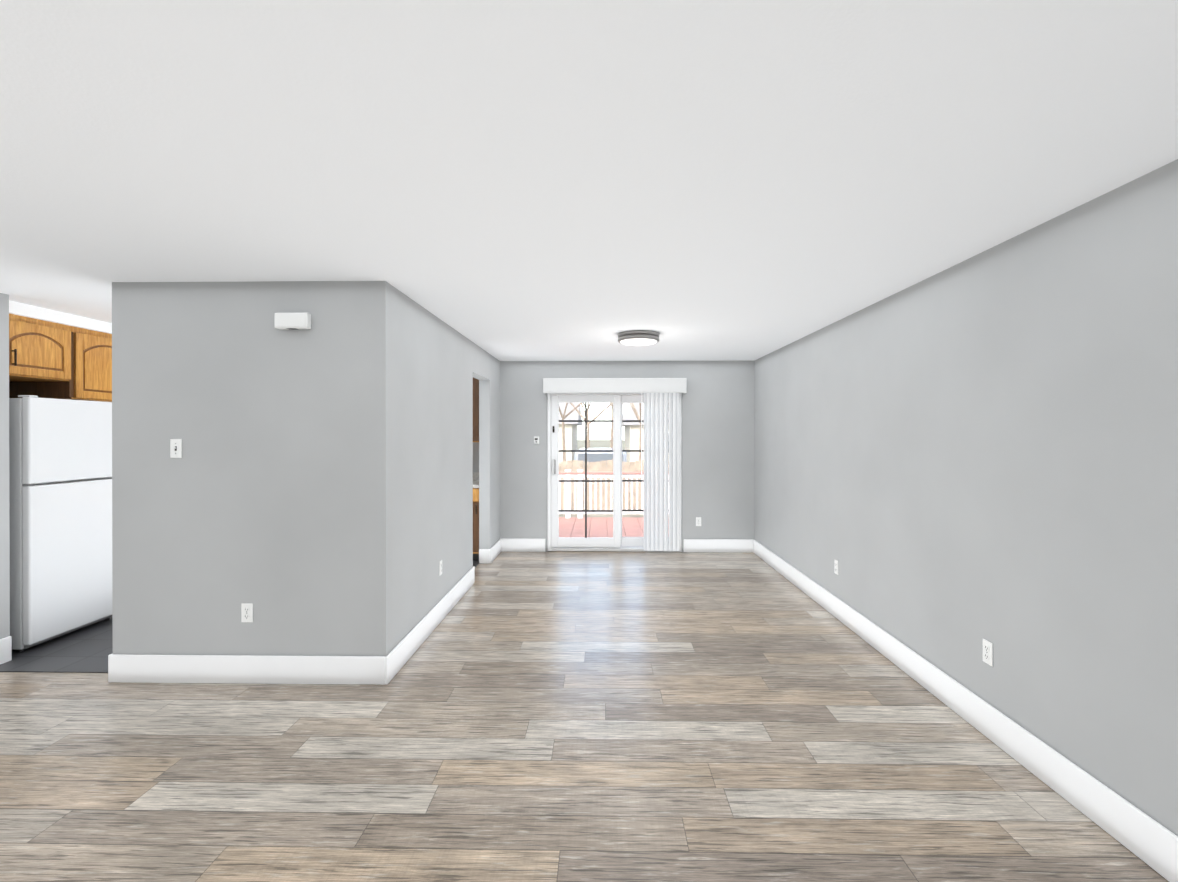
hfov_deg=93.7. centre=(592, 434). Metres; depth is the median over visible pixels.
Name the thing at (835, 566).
outlet
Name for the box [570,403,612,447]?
tree
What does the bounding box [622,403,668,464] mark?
house
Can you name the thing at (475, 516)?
base cabinet
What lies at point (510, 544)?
baseboard
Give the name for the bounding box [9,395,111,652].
refrigerator
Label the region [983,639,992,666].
outlet
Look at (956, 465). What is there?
wall
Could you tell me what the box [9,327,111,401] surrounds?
upper cabinet
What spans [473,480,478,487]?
countertop
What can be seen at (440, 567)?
outlet
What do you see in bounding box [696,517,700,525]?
outlet
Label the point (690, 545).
baseboard
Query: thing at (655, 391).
vertical blinds
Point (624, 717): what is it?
floor
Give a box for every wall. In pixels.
[0,293,9,638]
[112,281,363,655]
[364,281,499,656]
[473,361,754,551]
[754,159,1177,835]
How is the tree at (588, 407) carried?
on the ground
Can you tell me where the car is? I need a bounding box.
[574,448,629,496]
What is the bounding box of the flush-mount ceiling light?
[618,330,658,345]
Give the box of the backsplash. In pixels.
[473,472,478,479]
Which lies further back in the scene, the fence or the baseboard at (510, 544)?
the fence
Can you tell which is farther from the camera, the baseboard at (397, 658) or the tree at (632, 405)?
the tree at (632, 405)
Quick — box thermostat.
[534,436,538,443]
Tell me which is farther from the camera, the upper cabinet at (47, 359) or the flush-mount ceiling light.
the flush-mount ceiling light
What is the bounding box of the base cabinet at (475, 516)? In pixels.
[473,488,478,560]
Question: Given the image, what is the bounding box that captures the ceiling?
[0,0,1177,360]
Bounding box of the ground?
[559,440,668,518]
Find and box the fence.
[559,459,668,509]
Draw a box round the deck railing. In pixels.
[559,469,668,517]
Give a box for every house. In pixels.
[559,403,581,463]
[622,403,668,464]
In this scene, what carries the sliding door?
in the wall at (718, 447)
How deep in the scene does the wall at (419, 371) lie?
3.90 m
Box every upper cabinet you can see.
[9,314,76,381]
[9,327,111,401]
[473,377,478,441]
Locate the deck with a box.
[559,517,668,537]
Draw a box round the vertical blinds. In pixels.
[543,378,686,551]
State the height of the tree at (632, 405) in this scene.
6.907 m
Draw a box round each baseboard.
[0,638,3,663]
[108,653,383,684]
[384,566,474,684]
[488,538,503,563]
[504,538,544,551]
[684,539,751,552]
[752,539,1177,881]
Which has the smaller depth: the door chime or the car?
the door chime
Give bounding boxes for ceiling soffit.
[9,301,111,333]
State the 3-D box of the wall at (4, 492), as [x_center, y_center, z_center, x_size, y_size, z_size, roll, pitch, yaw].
[-5.058,0.291,3.626,2.370,2.430,0.120,0,0,1]
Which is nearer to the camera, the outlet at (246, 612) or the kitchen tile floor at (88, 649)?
the outlet at (246, 612)
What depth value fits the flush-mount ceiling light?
4.97 m
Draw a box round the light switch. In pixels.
[170,439,181,457]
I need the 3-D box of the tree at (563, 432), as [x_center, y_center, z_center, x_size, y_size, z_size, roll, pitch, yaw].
[-0.601,-1.888,25.589,8.514,7.690,5.735,0,0,1]
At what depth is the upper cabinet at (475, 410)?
6.71 m
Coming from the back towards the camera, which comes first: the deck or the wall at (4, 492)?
the deck
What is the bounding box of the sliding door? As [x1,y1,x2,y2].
[547,393,681,551]
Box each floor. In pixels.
[0,551,1168,881]
[0,560,478,672]
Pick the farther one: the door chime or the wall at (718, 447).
the wall at (718, 447)
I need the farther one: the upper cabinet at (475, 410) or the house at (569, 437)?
the house at (569, 437)
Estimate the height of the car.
1.495 m
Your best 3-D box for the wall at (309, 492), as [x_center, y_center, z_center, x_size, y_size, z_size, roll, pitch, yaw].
[-2.157,0.291,3.405,1.530,2.430,0.120,0,0,1]
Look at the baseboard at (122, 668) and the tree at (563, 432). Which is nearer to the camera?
the baseboard at (122, 668)
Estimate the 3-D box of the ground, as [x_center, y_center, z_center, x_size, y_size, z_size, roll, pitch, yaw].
[1.376,1.876,83.589,160.000,0.120,152.800,0,0,1]
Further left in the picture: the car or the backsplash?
the backsplash
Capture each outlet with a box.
[241,603,252,621]
[439,560,441,575]
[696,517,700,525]
[834,559,837,574]
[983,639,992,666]
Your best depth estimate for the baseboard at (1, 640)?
3.61 m
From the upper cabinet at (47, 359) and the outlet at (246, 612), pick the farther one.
the upper cabinet at (47, 359)
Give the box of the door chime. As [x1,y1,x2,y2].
[274,313,310,329]
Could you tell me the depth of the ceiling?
1.78 m
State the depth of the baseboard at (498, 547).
6.67 m
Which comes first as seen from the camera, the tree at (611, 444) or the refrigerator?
the refrigerator
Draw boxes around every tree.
[559,403,580,460]
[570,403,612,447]
[583,403,590,447]
[610,403,622,447]
[629,403,640,460]
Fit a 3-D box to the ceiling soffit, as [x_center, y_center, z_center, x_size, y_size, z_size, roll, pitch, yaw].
[-4.333,-0.885,4.571,0.626,0.083,1.800,0,0,1]
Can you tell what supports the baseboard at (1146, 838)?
attached to the wall at (956, 465)
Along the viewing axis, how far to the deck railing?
11.24 m

